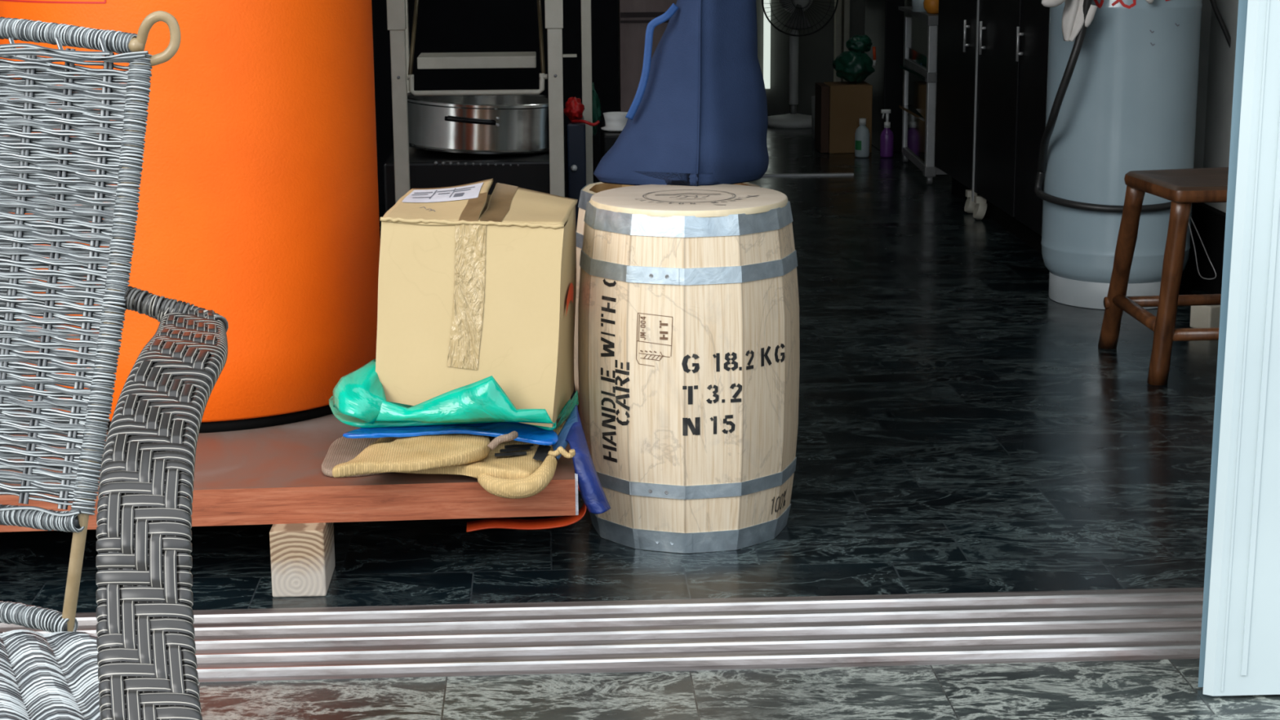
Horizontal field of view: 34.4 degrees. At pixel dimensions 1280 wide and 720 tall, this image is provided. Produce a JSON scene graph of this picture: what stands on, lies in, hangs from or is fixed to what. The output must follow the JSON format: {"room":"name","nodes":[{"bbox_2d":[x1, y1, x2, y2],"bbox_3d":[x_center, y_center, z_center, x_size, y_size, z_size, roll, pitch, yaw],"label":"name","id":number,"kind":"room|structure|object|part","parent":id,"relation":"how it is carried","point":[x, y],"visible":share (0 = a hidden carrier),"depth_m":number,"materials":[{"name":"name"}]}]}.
{"room":"patio","nodes":[
{"label":"patio","id":0,"kind":"room"},
{"bbox_2d":[0,0,618,204],"bbox_3d":[-1.295,-1.771,6.354,2.440,2.600,0.080,-1,12,-3],"label":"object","id":1,"kind":"structure","parent":0,"point":[442,25],"depth_m":6.53,"materials":[{"name":"grey metal"}]},
{"bbox_2d":[618,0,676,111],"bbox_3d":[0.099,-1.547,6.452,0.335,2.100,0.056,-1,12,-3],"label":"door","id":2,"kind":"structure","parent":1,"relation":"in","point":[634,15],"depth_m":6.54,"materials":[{"name":"brown wood"}]},
{"bbox_2d":[0,113,1218,613],"bbox_3d":[-0.382,-0.383,6.180,4.200,0.050,6.940,-1,12,-3],"label":"floor","id":3,"kind":"structure","parent":0,"point":[963,427],"depth_m":3.47,"materials":[{"name":"tile"}]},
{"bbox_2d":[0,386,578,597],"bbox_3d":[-0.874,0.160,3.265,1.539,0.149,0.935,-1,12,-3],"label":"wooden pallet","id":4,"kind":"object","parent":3,"relation":"on","point":[273,475],"visible":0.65,"depth_m":2.86,"materials":[{"name":"brown wood"}]},
{"bbox_2d":[0,0,380,432],"bbox_3d":[-0.719,-0.514,3.286,0.584,1.158,0.584,-1,12,-3],"label":"drum","id":5,"kind":"object","parent":4,"relation":"on","point":[258,206],"visible":0.48,"depth_m":3.10,"materials":[{"name":"paint"}]},
{"bbox_2d":[321,436,392,477],"bbox_3d":[-0.295,0.121,3.052,0.323,0.014,0.326,-1,12,-3],"label":"burlap sack","id":6,"kind":"object","parent":4,"relation":"on","point":[343,450],"visible":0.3,"depth_m":2.98,"materials":[{"name":"beige fabric"}]},
{"bbox_2d":[368,421,575,498],"bbox_3d":[-0.241,0.123,2.948,0.296,0.077,0.302,-1,12,-3],"label":"burlap sack","id":7,"kind":"object","parent":4,"relation":"on","point":[512,468],"visible":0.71,"depth_m":2.85,"materials":[{"name":"beige fabric"}]},
{"bbox_2d":[332,433,490,477],"bbox_3d":[-0.292,0.122,2.900,0.165,0.023,0.311,4,13,17],"label":"burlap sack","id":8,"kind":"object","parent":7,"relation":"on","point":[424,452],"visible":0.8,"depth_m":2.84,"materials":[{"name":"beige fabric"}]},
{"bbox_2d":[342,422,558,445],"bbox_3d":[-0.272,0.086,3.012,0.304,0.014,0.272,-1,12,-3],"label":"plastic sheet","id":9,"kind":"object","parent":7,"relation":"on","point":[526,433],"visible":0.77,"depth_m":2.92,"materials":[{"name":"blue plastic"}]},
{"bbox_2d":[328,359,578,431],"bbox_3d":[-0.275,0.040,3.004,0.371,0.097,0.291,-1,12,-3],"label":"plastic bag","id":10,"kind":"object","parent":9,"relation":"on","point":[358,399],"visible":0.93,"depth_m":2.90,"materials":[{"name":"teal plastic"}]},
{"bbox_2d":[375,177,577,427],"bbox_3d":[-0.224,-0.094,3.024,0.270,0.317,0.289,2,13,9],"label":"cardboard box","id":11,"kind":"object","parent":10,"relation":"on","point":[474,285],"visible":0.97,"depth_m":2.91,"materials":[{"name":"cardboard"}]},
{"bbox_2d":[412,186,475,198],"bbox_3d":[-0.292,-0.248,3.049,0.092,0.012,0.059,1,12,6],"label":"print","id":12,"kind":"object","parent":11,"relation":"on","point":[455,192],"depth_m":3.05,"materials":[{"name":"grey paper"}]},
{"bbox_2d":[466,484,586,532],"bbox_3d":[-0.163,0.210,2.954,0.172,0.074,0.054,-1,12,-3],"label":"strap","id":13,"kind":"object","parent":4,"relation":"attached to","point":[507,523],"visible":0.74,"depth_m":2.96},
{"bbox_2d":[551,404,610,514],"bbox_3d":[-0.093,0.143,2.926,0.064,0.131,0.130,-6,14,-23],"label":"sheet","id":14,"kind":"object","parent":4,"relation":"hanging from","point":[593,495],"visible":0.94,"depth_m":2.90,"materials":[{"name":"blue plastic"}]},
{"bbox_2d":[383,146,550,213],"bbox_3d":[-0.352,-0.252,4.495,0.365,0.418,0.447,-1,12,-3],"label":"base cabinet","id":15,"kind":"object","parent":3,"relation":"on","point":[428,169],"visible":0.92,"depth_m":4.25,"materials":[{"name":"paint"}]},
{"bbox_2d":[407,89,549,154],"bbox_3d":[-0.341,-0.512,4.434,0.341,0.118,0.343,-1,12,-3],"label":"steel pan","id":16,"kind":"object","parent":15,"relation":"on","point":[504,124],"visible":0.73,"depth_m":4.30,"materials":[{"name":"silver metal"}]},
{"bbox_3d":[-0.351,-0.494,4.270,0.107,0.019,0.014,0,12,4],"label":"handle","id":17,"kind":"part","parent":16,"relation":"part of","materials":[{"name":"black paint"}]},
{"bbox_2d":[386,0,593,204],"bbox_3d":[-0.311,-0.765,4.307,0.434,1.500,0.728,-1,12,-3],"label":"step ladder","id":18,"kind":"object","parent":3,"relation":"on","point":[402,56],"visible":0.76,"depth_m":4.02,"materials":[{"name":"grey metal"}]},
{"bbox_3d":[-0.466,-0.687,3.958,0.029,1.500,0.022,-1,12,-3],"label":"rail","id":19,"kind":"part","parent":18,"relation":"part of","materials":[{"name":"grey metal"}]},
{"bbox_3d":[-0.534,-0.837,4.641,0.022,1.500,0.025,-1,12,-3],"label":"rail","id":20,"kind":"part","parent":18,"relation":"part of","materials":[{"name":"grey metal"}]},
{"bbox_3d":[-0.165,-0.692,3.972,0.029,1.500,0.022,-1,12,-3],"label":"rail","id":21,"kind":"part","parent":18,"relation":"part of","materials":[{"name":"grey metal"}]},
{"bbox_3d":[-0.122,-0.844,4.659,0.023,1.500,0.025,-1,12,-3],"label":"rail","id":22,"kind":"part","parent":18,"relation":"part of","materials":[{"name":"grey metal"}]},
{"bbox_2d":[581,82,601,135],"bbox_3d":[-0.114,-0.580,4.788,0.047,0.126,0.104,-1,12,-3],"label":"plastic bag","id":23,"kind":"object","parent":18,"relation":"hanging from","point":[597,114],"visible":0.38,"depth_m":4.76,"materials":[{"name":"green plastic"}]},
{"bbox_2d":[565,115,599,231],"bbox_3d":[-0.126,-0.311,4.627,0.072,0.474,0.226,-1,12,-3],"label":"base cabinet","id":24,"kind":"object","parent":3,"relation":"on","point":[575,141],"visible":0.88,"depth_m":4.51,"materials":[{"name":"metal"}]},
{"bbox_2d":[563,96,584,120],"bbox_3d":[-0.146,-0.553,4.567,0.048,0.056,0.112,-1,12,-3],"label":"plastic bag","id":25,"kind":"object","parent":24,"relation":"on","point":[574,109],"visible":0.91,"depth_m":4.53,"materials":[{"name":"red plastic"}]},
{"bbox_3d":[-0.144,-0.419,4.504,0.014,0.014,0.018,-1,12,-3],"label":"knob","id":26,"kind":"part","parent":24,"relation":"part of","materials":[{"name":"white plastic"}]},
{"bbox_2d":[600,121,621,159],"bbox_3d":[-0.017,-0.419,5.365,0.160,0.366,0.350,-1,12,-3],"label":"crate","id":27,"kind":"object","parent":3,"relation":"on","point":[607,139],"visible":0.18,"depth_m":5.18,"materials":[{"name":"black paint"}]},
{"bbox_2d":[600,111,627,132],"bbox_3d":[-0.058,-0.604,5.245,0.084,0.045,0.084,-1,12,-3],"label":"cup","id":28,"kind":"object","parent":27,"relation":"on","point":[615,122],"visible":0.77,"depth_m":5.22,"materials":[{"name":"ceramic"}]},
{"bbox_2d":[573,182,761,415],"bbox_3d":[0.053,-0.054,3.460,0.333,0.470,0.333,-1,12,-3],"label":"wooden barrel","id":29,"kind":"object","parent":3,"relation":"on","point":[588,191],"visible":0.12,"depth_m":3.41,"materials":[{"name":"brown wood"}]},
{"bbox_2d":[577,183,799,553],"bbox_3d":[0.073,0.004,3.111,0.332,0.507,0.332,-1,12,-3],"label":"wooden barrel","id":30,"kind":"object","parent":3,"relation":"on","point":[689,343],"visible":0.98,"depth_m":2.98,"materials":[{"name":"brown wood"}]},
{"bbox_2d":[593,0,768,186],"bbox_3d":[0.065,-0.486,3.222,0.279,0.410,0.225,-1,12,-3],"label":"watering can","id":31,"kind":"object","parent":30,"relation":"on","point":[697,113],"visible":1,"depth_m":3.17,"materials":[{"name":"blue plastic"}]},
{"bbox_3d":[0.019,-0.457,3.172,0.083,0.178,0.013,-1,12,-3],"label":"handle","id":32,"kind":"part","parent":31,"relation":"part of","materials":[{"name":"blue plastic"}]},
{"bbox_3d":[0.072,-0.237,3.056,0.292,0.012,0.292,-1,12,-3],"label":"lid","id":33,"kind":"part","parent":30,"relation":"part of","materials":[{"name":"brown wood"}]},
{"bbox_2d":[636,189,759,204],"bbox_3d":[0.084,-0.239,3.035,0.186,0.001,0.171,-1,12,-3],"label":"print","id":34,"kind":"object","parent":30,"relation":"on","point":[708,194],"depth_m":3.04},
{"bbox_2d":[761,0,838,128],"bbox_3d":[0.663,-1.346,8.765,0.323,0.704,0.323,-1,12,-3],"label":"pedestal fan","id":35,"kind":"object","parent":3,"relation":"on","point":[797,20],"visible":0.97,"depth_m":8.75,"materials":[{"name":"black plastic"}]},
{"bbox_3d":[0.661,-1.542,8.749,0.150,0.149,0.129,-1,12,-3],"label":"motor","id":36,"kind":"part","parent":35,"relation":"part of","materials":[{"name":"black plastic"}]},
{"bbox_3d":[0.661,-1.436,8.651,0.121,0.108,0.026,3,13,13],"label":"blade","id":37,"kind":"part","parent":35,"relation":"part of","materials":[{"name":"grey plastic"}]},
{"bbox_2d":[763,173,853,176],"bbox_3d":[0.440,-0.646,7.219,0.614,0.006,0.024,-1,12,-3],"label":"trim","id":38,"kind":"structure","parent":3,"relation":"on","point":[793,174],"depth_m":7.22,"materials":[{"name":"metal"}]},
{"bbox_2d":[811,95,814,138],"bbox_3d":[0.726,-0.979,8.340,0.072,0.169,0.072,-1,12,-3],"label":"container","id":39,"kind":"object","parent":3,"relation":"on","point":[813,96],"visible":0.25,"depth_m":8.32,"materials":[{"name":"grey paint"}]},
{"bbox_2d":[814,81,872,153],"bbox_3d":[0.779,-0.930,7.920,0.195,0.256,0.180,-1,12,-3],"label":"cardboard box","id":40,"kind":"object","parent":3,"relation":"on","point":[839,106],"visible":0.9,"depth_m":7.83,"materials":[{"name":"brown cardboard"}]},
{"bbox_2d":[832,50,875,83],"bbox_3d":[0.815,-1.121,7.881,0.159,0.131,0.151,-1,12,-3],"label":"plastic bag","id":41,"kind":"object","parent":40,"relation":"on","point":[851,66],"visible":1,"depth_m":7.83,"materials":[{"name":"green plastic"}]},
{"bbox_2d":[845,35,872,52],"bbox_3d":[0.834,-1.201,7.863,0.101,0.071,0.090,-1,12,-3],"label":"plastic bag","id":42,"kind":"object","parent":41,"relation":"on","point":[857,43],"visible":1,"depth_m":7.83,"materials":[{"name":"green plastic"}]},
{"bbox_2d":[854,118,870,157],"bbox_3d":[0.830,-0.830,7.715,0.056,0.145,0.056,-1,12,-3],"label":"plastic bottle","id":43,"kind":"object","parent":3,"relation":"on","point":[862,134],"visible":1,"depth_m":7.70,"materials":[{"name":"grey plastic"}]},
{"bbox_2d":[863,0,904,152],"bbox_3d":[0.944,-1.429,7.983,0.071,1.200,0.500,-1,12,-3],"label":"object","id":44,"kind":"object","parent":3,"relation":"on","point":[883,23],"visible":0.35,"depth_m":7.83,"materials":[{"name":"paint"}]},
{"bbox_2d":[872,46,875,65],"bbox_3d":[0.889,-1.154,7.846,0.015,0.071,0.012,-1,12,-3],"label":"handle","id":45,"kind":"object","parent":44,"relation":"hanging from","point":[873,47],"visible":1,"depth_m":7.84,"materials":[{"name":"white plastic"}]},
{"bbox_2d":[880,109,893,157],"bbox_3d":[0.921,-0.845,7.706,0.050,0.178,0.050,-1,12,-3],"label":"spray bottle","id":46,"kind":"object","parent":3,"relation":"on","point":[886,137],"visible":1,"depth_m":7.69,"materials":[{"name":"purple plastic"}]},
{"bbox_2d":[897,6,947,184],"bbox_3d":[1.089,-0.935,7.215,0.299,0.563,0.655,-1,12,-3],"label":"trolley","id":47,"kind":"object","parent":3,"relation":"on","point":[918,107],"visible":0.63,"depth_m":7.12,"materials":[{"name":"grey metal"}]},
{"bbox_3d":[0.971,-0.999,7.515,0.024,0.492,0.030,-1,12,-3],"label":"post","id":48,"kind":"part","parent":47,"relation":"part of","materials":[{"name":"metal"}]},
{"bbox_3d":[0.971,-0.891,7.226,0.006,0.365,0.591,0,12,0],"label":"glass","id":49,"kind":"part","parent":47,"relation":"part of","materials":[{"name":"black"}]},
{"bbox_2d":[898,64,936,123],"bbox_3d":[1.096,-0.936,7.237,0.282,0.155,0.580,-1,12,-3],"label":"shelf","id":50,"kind":"object","parent":47,"relation":"attached to","point":[914,85],"depth_m":7.26,"materials":[{"name":"metal"}]},
{"bbox_2d":[897,6,938,17],"bbox_3d":[1.091,-1.207,7.167,0.290,0.012,0.600,-1,12,-3],"label":"shelf","id":51,"kind":"object","parent":47,"relation":"attached to","point":[908,10],"depth_m":7.19,"materials":[{"name":"grey metal"}]},
{"bbox_2d":[911,0,926,12],"bbox_3d":[0.966,-1.228,7.075,0.072,0.070,0.072,-1,12,-3],"label":"glass jar","id":52,"kind":"object","parent":47,"relation":"on","point":[917,6],"visible":0.71,"depth_m":7.05,"materials":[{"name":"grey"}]},
{"bbox_3d":[0.972,-0.950,7.208,0.024,0.531,0.622,0,12,0],"label":"rail","id":53,"kind":"part","parent":47,"relation":"part of","materials":[{"name":"grey metal"}]},
{"bbox_2d":[923,0,938,13],"bbox_3d":[0.985,-1.194,6.919,0.072,0.070,0.072,-1,12,-3],"label":"fruit","id":54,"kind":"object","parent":47,"relation":"on","point":[931,6],"visible":0.73,"depth_m":6.89,"materials":[{"name":"orange food"}]},
{"bbox_3d":[0.973,-0.878,6.906,0.030,0.517,0.030,-1,12,-3],"label":"post","id":55,"kind":"part","parent":47,"relation":"part of","materials":[{"name":"metal"}]},
{"bbox_2d":[934,0,1049,253],"bbox_3d":[1.157,-1.458,5.778,0.343,2.200,1.710,-1,12,-3],"label":"wardrobe","id":56,"kind":"object","parent":3,"relation":"on","point":[993,55],"visible":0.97,"depth_m":5.91,"materials":[{"name":"paint"}]},
{"bbox_3d":[0.988,-1.605,6.291,0.019,2.110,0.604,-1,12,-3],"label":"door","id":57,"kind":"part","parent":56,"relation":"part of","materials":[{"name":"black paint"}]},
{"bbox_3d":[0.984,-0.976,6.224,0.020,0.095,0.009,-1,12,-3],"label":"handle","id":58,"kind":"part","parent":56,"relation":"part of","materials":[{"name":"metal"}]},
{"bbox_3d":[0.993,-1.522,5.986,0.005,2.140,0.010,-1,12,-3],"label":"edge trim","id":59,"kind":"part","parent":56,"relation":"part of","materials":[{"name":"metal"}]},
{"bbox_3d":[0.995,-0.934,5.998,0.020,0.096,0.009,-1,12,-3],"label":"handle","id":60,"kind":"part","parent":56,"relation":"part of","materials":[{"name":"metal"}]},
{"bbox_3d":[1.016,-1.479,5.715,0.019,2.110,0.524,-1,12,-3],"label":"door","id":61,"kind":"part","parent":56,"relation":"part of","materials":[{"name":"black paint"}]},
{"bbox_3d":[1.017,-0.846,5.532,0.020,0.092,0.009,-1,12,-3],"label":"handle","id":62,"kind":"part","parent":56,"relation":"part of","materials":[{"name":"metal"}]},
{"bbox_3d":[1.041,-1.363,5.189,0.019,2.110,0.504,-1,12,-3],"label":"door","id":63,"kind":"part","parent":56,"relation":"part of","materials":[{"name":"black paint"}]},
{"bbox_2d":[1040,0,1202,309],"bbox_3d":[1.127,-0.624,4.837,0.347,0.974,0.347,-1,12,-3],"label":"tank","id":64,"kind":"object","parent":3,"relation":"on","point":[1129,104],"visible":0.8,"depth_m":4.72,"materials":[{"name":"grey metal"}]},
{"bbox_2d":[1034,0,1171,213],"bbox_3d":[1.123,-0.630,4.725,0.401,0.570,0.242,-1,12,-3],"label":"hose","id":65,"kind":"object","parent":64,"relation":"hanging from","point":[1079,39],"visible":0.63,"depth_m":4.71,"materials":[{"name":"black rubber"}]},
{"bbox_2d":[1041,0,1065,7],"bbox_3d":[0.921,-0.811,4.561,0.070,0.064,0.032,-1,12,-3],"label":"glove","id":66,"kind":"object","parent":65,"relation":"hanging from","point":[1048,3],"visible":1,"depth_m":4.55,"materials":[{"name":"white fabric"}]},
{"bbox_2d":[1061,0,1097,41],"bbox_3d":[0.975,-0.790,4.591,0.083,0.164,0.029,4,13,17],"label":"glove","id":67,"kind":"object","parent":65,"relation":"hanging from","point":[1073,18],"visible":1,"depth_m":4.59,"materials":[{"name":"white fabric"}]},
{"bbox_2d":[1145,0,1154,4],"bbox_3d":[1.132,-0.827,4.596,0.027,0.068,0.031,-4,13,-17],"label":"glove","id":68,"kind":"object","parent":64,"relation":"hanging from","point":[1149,2],"visible":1,"depth_m":4.59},
{"bbox_2d":[1188,216,1216,279],"bbox_3d":[1.311,-0.264,4.833,0.076,0.152,0.026,-1,12,-3],"label":"cable","id":69,"kind":"object","parent":64,"relation":"hanging from","point":[1190,216],"visible":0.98,"depth_m":4.83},
{"bbox_2d":[1097,167,1228,385],"bbox_3d":[1.186,-0.176,4.150,0.452,0.415,0.513,-1,12,-3],"label":"wooden stool","id":70,"kind":"object","parent":3,"relation":"on","point":[1184,188],"visible":0.72,"depth_m":4.03,"materials":[{"name":"wood"}]},
{"bbox_3d":[0.990,-0.188,4.248,0.039,0.397,0.259,0,12,2],"label":"leg","id":71,"kind":"part","parent":70,"relation":"part of","materials":[{"name":"wood"}]},
{"bbox_3d":[1.019,-0.128,3.977,0.040,0.387,0.138,-1,12,-3],"label":"leg","id":72,"kind":"part","parent":70,"relation":"part of","materials":[{"name":"wood"}]},
{"bbox_3d":[1.130,-0.342,4.011,0.335,0.030,0.318,-1,12,-3],"label":"seat","id":73,"kind":"part","parent":70,"relation":"part of","materials":[{"name":"wood"}]},
{"bbox_2d":[1190,305,1220,328],"bbox_3d":[1.267,-0.099,4.585,0.070,0.056,0.060,-8,14,-30],"label":"box","id":74,"kind":"object","parent":3,"relation":"on","point":[1201,316],"visible":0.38,"depth_m":4.55,"materials":[{"name":"white cardboard"}]},
{"bbox_2d":[197,658,1279,719],"bbox_3d":[-0.079,0.539,1.975,10.000,0.050,1.230,-1,12,-3],"label":"floor","id":75,"kind":"structure","parent":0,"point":[1146,689],"depth_m":2.48,"materials":[{"name":"grey stone"}]},
{"bbox_2d":[617,0,904,115],"bbox_3d":[-0.684,-2.364,9.031,3.920,2.600,0.100,-1,12,-3],"label":"wall","id":76,"kind":"structure","parent":0,"point":[815,51],"depth_m":9.26,"materials":[{"name":"grey paint"}]},
{"bbox_2d":[763,0,770,88],"bbox_3d":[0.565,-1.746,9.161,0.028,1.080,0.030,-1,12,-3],"label":"window","id":77,"kind":"structure","parent":76,"relation":"in","point":[766,25],"depth_m":9.22,"materials":[{"name":"white glass"}]},
{"bbox_2d":[833,0,849,81],"bbox_3d":[0.892,-2.121,9.038,0.062,2.100,0.060,-1,12,-3],"label":"trim","id":78,"kind":"structure","parent":76,"relation":"attached to","point":[841,37],"depth_m":9.16,"materials":[{"name":"grey paint"}]},
{"bbox_2d":[902,0,1238,213],"bbox_3d":[1.383,-1.675,5.828,0.100,2.600,7.240,-1,12,-3],"label":"wall","id":79,"kind":"structure","parent":0,"point":[1221,65],"depth_m":4.96,"materials":[{"name":"grey paint"}]},
{"bbox_2d":[1180,202,1226,293],"bbox_3d":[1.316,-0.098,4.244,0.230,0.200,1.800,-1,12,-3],"label":"bag","id":80,"kind":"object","parent":79,"relation":"attached to","point":[1209,221],"depth_m":5.01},
{"bbox_2d":[1209,0,1231,48],"bbox_3d":[1.381,-0.769,4.869,0.109,0.223,0.012,-1,12,-3],"label":"cable","id":81,"kind":"object","parent":79,"relation":"attached to","point":[1215,7],"visible":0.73,"depth_m":4.86,"materials":[{"name":"black rubber"}]},
{"bbox_2d":[1193,0,1211,168],"bbox_3d":[1.269,-1.441,4.885,0.220,2.550,0.030,-1,12,-3],"label":"wall column","id":82,"kind":"structure","parent":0,"point":[1206,6],"depth_m":5.04,"materials":[{"name":"grey paint"}]},
{"bbox_2d":[1198,0,1279,696],"bbox_3d":[1.146,-0.788,2.262,0.975,2.398,0.096,-1,12,-3],"label":"door frame","id":83,"kind":"structure","parent":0,"point":[1240,646],"depth_m":2.38,"materials":[{"name":"white paint"}]},
{"bbox_2d":[0,587,1204,682],"bbox_3d":[-0.613,0.371,2.658,3.400,0.032,0.266,-1,12,-3],"label":"door track","id":84,"kind":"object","parent":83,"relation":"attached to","point":[630,636],"depth_m":2.67,"materials":[{"name":"metal"}]},
{"label":"outside","id":85,"kind":"structure","parent":0,"visible":0},
{"bbox_3d":[0.356,2.513,-7.016,28.000,0.048,17.200,-1,12,-3],"label":"trim","id":86,"kind":"structure","parent":85,"visible":0},
{"bbox_2d":[0,10,228,719],"bbox_3d":[-0.539,0.182,1.517,0.899,0.845,0.495,6,14,26],"label":"wicker armchair","id":87,"kind":"object","parent":86,"relation":"on","point":[140,664],"visible":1,"depth_m":1.60,"materials":[{"name":"grey wicker"}]},
{"bbox_3d":[-0.621,0.206,1.712,0.399,0.053,0.035,5,14,25],"label":"seat rail","id":88,"kind":"part","parent":87,"relation":"part of","materials":[{"name":"grey wicker"}]},
{"bbox_3d":[-0.603,0.122,1.663,0.387,0.049,0.031,5,13,22],"label":"rail","id":89,"kind":"part","parent":87,"relation":"part of","materials":[{"name":"grey wicker"}]},
{"bbox_3d":[-0.450,0.335,1.665,0.027,0.482,0.082,-8,14,-30],"label":"leg","id":90,"kind":"part","parent":87,"relation":"part of","materials":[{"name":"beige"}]}
]}

